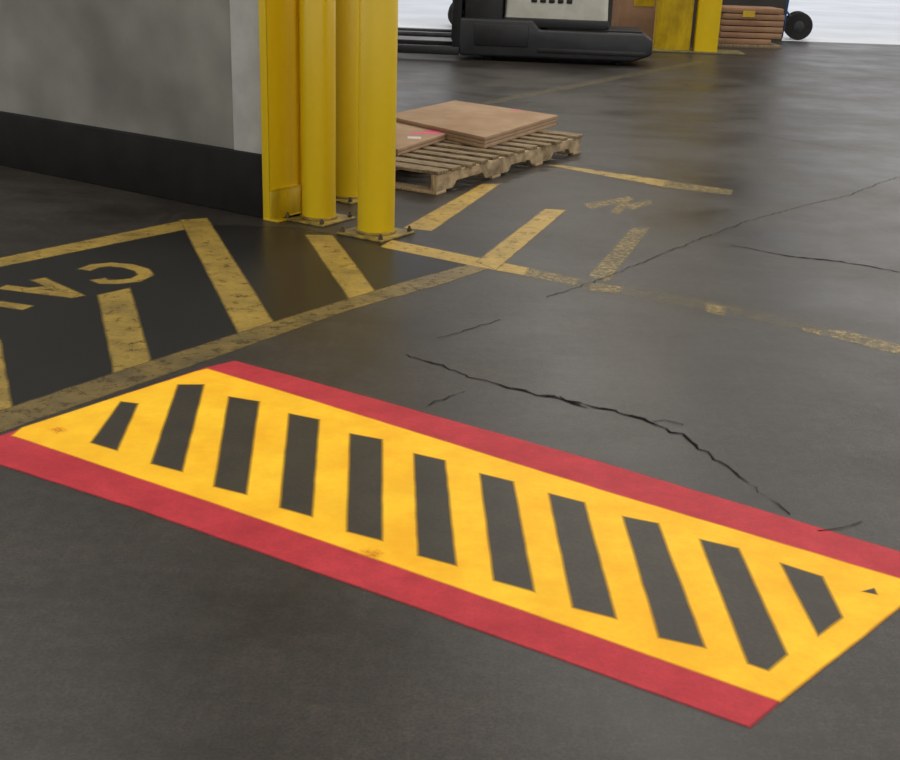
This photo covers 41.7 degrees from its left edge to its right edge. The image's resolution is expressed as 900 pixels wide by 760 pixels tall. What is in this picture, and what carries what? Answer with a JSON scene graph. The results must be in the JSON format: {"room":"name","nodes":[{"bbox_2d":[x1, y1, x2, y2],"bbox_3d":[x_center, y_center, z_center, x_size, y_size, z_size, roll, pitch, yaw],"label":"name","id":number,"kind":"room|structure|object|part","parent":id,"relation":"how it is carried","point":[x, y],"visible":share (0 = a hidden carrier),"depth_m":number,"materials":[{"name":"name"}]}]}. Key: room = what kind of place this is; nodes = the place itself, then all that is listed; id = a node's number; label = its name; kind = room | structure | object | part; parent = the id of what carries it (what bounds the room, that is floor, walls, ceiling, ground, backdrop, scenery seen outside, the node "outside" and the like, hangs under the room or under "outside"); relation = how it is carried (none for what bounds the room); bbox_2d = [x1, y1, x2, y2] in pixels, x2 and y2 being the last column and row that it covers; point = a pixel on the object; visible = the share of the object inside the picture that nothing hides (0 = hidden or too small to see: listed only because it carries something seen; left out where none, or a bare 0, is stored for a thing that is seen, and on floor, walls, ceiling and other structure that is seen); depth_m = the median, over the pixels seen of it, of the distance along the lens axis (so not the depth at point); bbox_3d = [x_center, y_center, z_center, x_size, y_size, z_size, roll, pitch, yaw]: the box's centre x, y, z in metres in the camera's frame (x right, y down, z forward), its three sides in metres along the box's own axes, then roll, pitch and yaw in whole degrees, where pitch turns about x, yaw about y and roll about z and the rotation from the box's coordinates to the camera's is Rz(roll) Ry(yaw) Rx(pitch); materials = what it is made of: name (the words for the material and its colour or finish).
{"room":"warehouse","nodes":[
{"label":"warehouse","id":0,"kind":"room"},
{"bbox_2d":[0,0,233,148],"bbox_3d":[-4.228,-3.731,8.339,8.000,4.000,0.211,15,24,31],"label":"wall","id":1,"kind":"structure","parent":0,"point":[158,68],"depth_m":7.24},
{"bbox_2d":[0,111,262,217],"bbox_3d":[-4.360,-1.994,8.871,8.000,0.365,0.052,15,24,31],"label":"baseboard","id":2,"kind":"structure","parent":1,"relation":"attached to","point":[221,178],"depth_m":7.34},
{"bbox_2d":[230,0,261,153],"bbox_3d":[-1.085,-3.007,6.199,0.270,3.660,0.016,15,24,31],"label":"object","id":3,"kind":"structure","parent":1,"relation":"attached to","point":[244,14],"depth_m":6.68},
{"bbox_2d":[0,28,899,759],"bbox_3d":[6.047,-1.237,8.477,40.000,0.103,28.900,2,20,0],"label":"floor","id":4,"kind":"structure","parent":0,"point":[127,632],"depth_m":4.63,"materials":[{"name":"concrete"}]},
{"bbox_2d":[264,212,301,222],"bbox_3d":[-0.939,-0.961,6.923,0.110,0.012,0.330,15,24,31],"label":"base plate","id":5,"kind":"object","parent":4,"relation":"on","point":[280,219],"visible":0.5,"depth_m":6.81,"materials":[{"name":"yellow metal"}]},
{"bbox_2d":[258,0,301,219],"bbox_3d":[-0.899,-2.833,6.237,0.050,4.000,0.307,18,25,36],"label":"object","id":6,"kind":"object","parent":5,"relation":"on","point":[279,20],"visible":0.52,"depth_m":6.66,"materials":[{"name":"yellow metal"}]},
{"bbox_2d":[270,184,301,218],"bbox_3d":[-0.954,-1.035,6.883,0.014,0.178,0.270,15,24,31],"label":"kick plate","id":7,"kind":"object","parent":6,"relation":"attached to","point":[283,200],"visible":0.87,"depth_m":6.87,"materials":[{"name":"yellow metal"}]},
{"bbox_2d":[283,0,355,226],"bbox_3d":[-0.733,-1.828,6.565,0.306,1.900,0.306,15,24,31],"label":"bollard","id":8,"kind":"object","parent":4,"relation":"on","point":[317,17],"visible":1,"depth_m":6.61,"materials":[{"name":"yellow metal"}]},
{"bbox_3d":[-0.733,-1.828,6.565,0.196,1.900,0.196,15,24,31],"label":"post","id":9,"kind":"part","parent":8,"relation":"part of","materials":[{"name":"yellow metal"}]},
{"bbox_3d":[-0.764,-0.944,6.894,0.306,0.012,0.306,15,24,31],"label":"plate","id":10,"kind":"part","parent":8,"relation":"part of","materials":[{"name":"yellow metal"}]},
{"bbox_2d":[336,0,358,204],"bbox_3d":[-0.621,-2.044,7.157,0.306,1.900,0.306,15,24,31],"label":"bollard","id":11,"kind":"object","parent":4,"relation":"on","point":[347,11],"visible":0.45,"depth_m":7.19,"materials":[{"name":"yellow metal"}]},
{"bbox_3d":[-0.652,-1.160,7.486,0.306,0.012,0.306,15,24,31],"label":"plate","id":12,"kind":"part","parent":11,"relation":"part of","materials":[{"name":"yellow metal"}]},
{"bbox_2d":[336,0,414,242],"bbox_3d":[-0.383,-1.708,6.275,0.316,1.900,0.316,15,24,31],"label":"bollard","id":13,"kind":"object","parent":4,"relation":"on","point":[378,19],"visible":1,"depth_m":6.31,"materials":[{"name":"yellow metal"}]},
{"bbox_3d":[-0.413,-0.824,6.604,0.316,0.012,0.316,15,24,31],"label":"plate","id":14,"kind":"part","parent":13,"relation":"part of","materials":[{"name":"yellow metal"}]},
{"bbox_3d":[-0.383,-1.708,6.275,0.206,1.900,0.206,15,24,31],"label":"post","id":15,"kind":"part","parent":13,"relation":"part of","materials":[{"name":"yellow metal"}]},
{"bbox_2d":[0,361,899,726],"bbox_3d":[-0.067,0.349,3.498,2.782,0.001,1.158,14,23,29],"label":"floor marking","id":16,"kind":"object","parent":4,"relation":"on","point":[724,608],"visible":1,"depth_m":3.33,"materials":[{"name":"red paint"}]},
{"bbox_2d":[395,130,583,194],"bbox_3d":[0.042,-1.678,8.744,1.100,0.150,2.161,14,23,29],"label":"wooden pallet","id":17,"kind":"object","parent":4,"relation":"on","point":[447,161],"visible":0.62,"depth_m":8.32,"materials":[{"name":"brown wood"}]},
{"bbox_2d":[396,122,445,155],"bbox_3d":[-0.441,-1.790,8.712,0.670,0.049,1.147,10,22,21],"label":"flat cardboard box","id":18,"kind":"object","parent":17,"relation":"on","point":[409,138],"visible":0.56,"depth_m":8.62,"materials":[{"name":"cardboard"}]},
{"bbox_2d":[396,100,557,148],"bbox_3d":[0.146,-2.063,9.452,1.118,0.084,1.716,12,23,25],"label":"flat cardboard box","id":19,"kind":"object","parent":17,"relation":"on","point":[473,124],"visible":0.84,"depth_m":9.26,"materials":[{"name":"brown cardboard"}]},
{"bbox_2d":[397,0,652,64],"bbox_3d":[0.738,-6.091,16.294,4.250,3.200,1.065,3,20,4],"label":"forklift","id":20,"kind":"object","parent":4,"relation":"on","point":[545,29],"visible":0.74,"depth_m":16.21,"materials":[{"name":"metal"}]},
{"bbox_2d":[611,0,655,40],"bbox_3d":[3.169,-6.205,20.049,0.750,0.956,0.511,0,20,-5],"label":"cardboard box","id":21,"kind":"object","parent":4,"relation":"on","point":[640,14],"visible":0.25,"depth_m":19.82,"materials":[{"name":"brown cardboard"}]},
{"bbox_2d":[652,48,744,55],"bbox_3d":[3.934,-5.261,18.912,1.450,0.030,0.640,3,20,3],"label":"base plate","id":22,"kind":"object","parent":4,"relation":"on","point":[719,52],"visible":0.7,"depth_m":18.63,"materials":[{"name":"yellow metal"}]},
{"bbox_2d":[653,0,693,49],"bbox_3d":[3.641,-8.078,17.960,0.560,5.950,0.330,3,20,3],"label":"beam","id":23,"kind":"structure","parent":22,"relation":"on","point":[673,18],"depth_m":18.71,"materials":[{"name":"yellow metal"}]},
{"bbox_2d":[692,0,722,51],"bbox_3d":[4.152,-8.007,17.818,0.360,5.950,0.320,3,20,3],"label":"post","id":24,"kind":"object","parent":22,"relation":"on","point":[708,12],"visible":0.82,"depth_m":18.57,"materials":[{"name":"yellow metal"}]},
{"bbox_2d":[718,5,784,48],"bbox_3d":[5.083,-6.078,20.328,1.100,0.648,0.800,1,20,-2],"label":"stack","id":25,"kind":"object","parent":4,"relation":"on","point":[740,26],"visible":0.73,"depth_m":19.99,"materials":[{"name":"brown cardboard"}]},
{"bbox_2d":[505,0,786,40],"bbox_3d":[6.324,-9.170,21.076,40.000,6.000,0.250,2,20,0],"label":"wall","id":26,"kind":"structure","parent":0,"point":[781,4],"depth_m":21.79,"materials":[{"name":"white paint"}]},
{"label":"outside","id":27,"kind":"structure","parent":0,"visible":0},
{"bbox_2d":[398,0,899,44],"bbox_3d":[15.467,-13.103,41.287,58.000,0.116,41.100,2,20,0],"label":"wall","id":28,"kind":"structure","parent":27,"point":[838,21],"depth_m":28.39,"materials":[{"name":"paint"}]},
{"bbox_2d":[448,4,451,23],"bbox_3d":[0.854,-7.345,22.515,1.759,1.220,0.940,2,20,0],"label":"utility cart","id":29,"kind":"object","parent":28,"relation":"on","point":[450,7],"visible":0.07,"depth_m":22.21,"materials":[{"name":"rubber"}]},
{"bbox_2d":[782,0,812,39],"bbox_3d":[6.588,-7.176,22.276,0.554,1.445,0.612,6,21,9],"label":"hand truck","id":30,"kind":"object","parent":28,"relation":"on","point":[798,25],"visible":0.97,"depth_m":22.17,"materials":[{"name":"rubber"}]},
{"bbox_3d":[6.473,-7.198,22.293,0.318,1.424,0.431,6,21,9],"label":"frame","id":31,"kind":"part","parent":30,"relation":"part of","materials":[{"name":"metal"}]}
]}

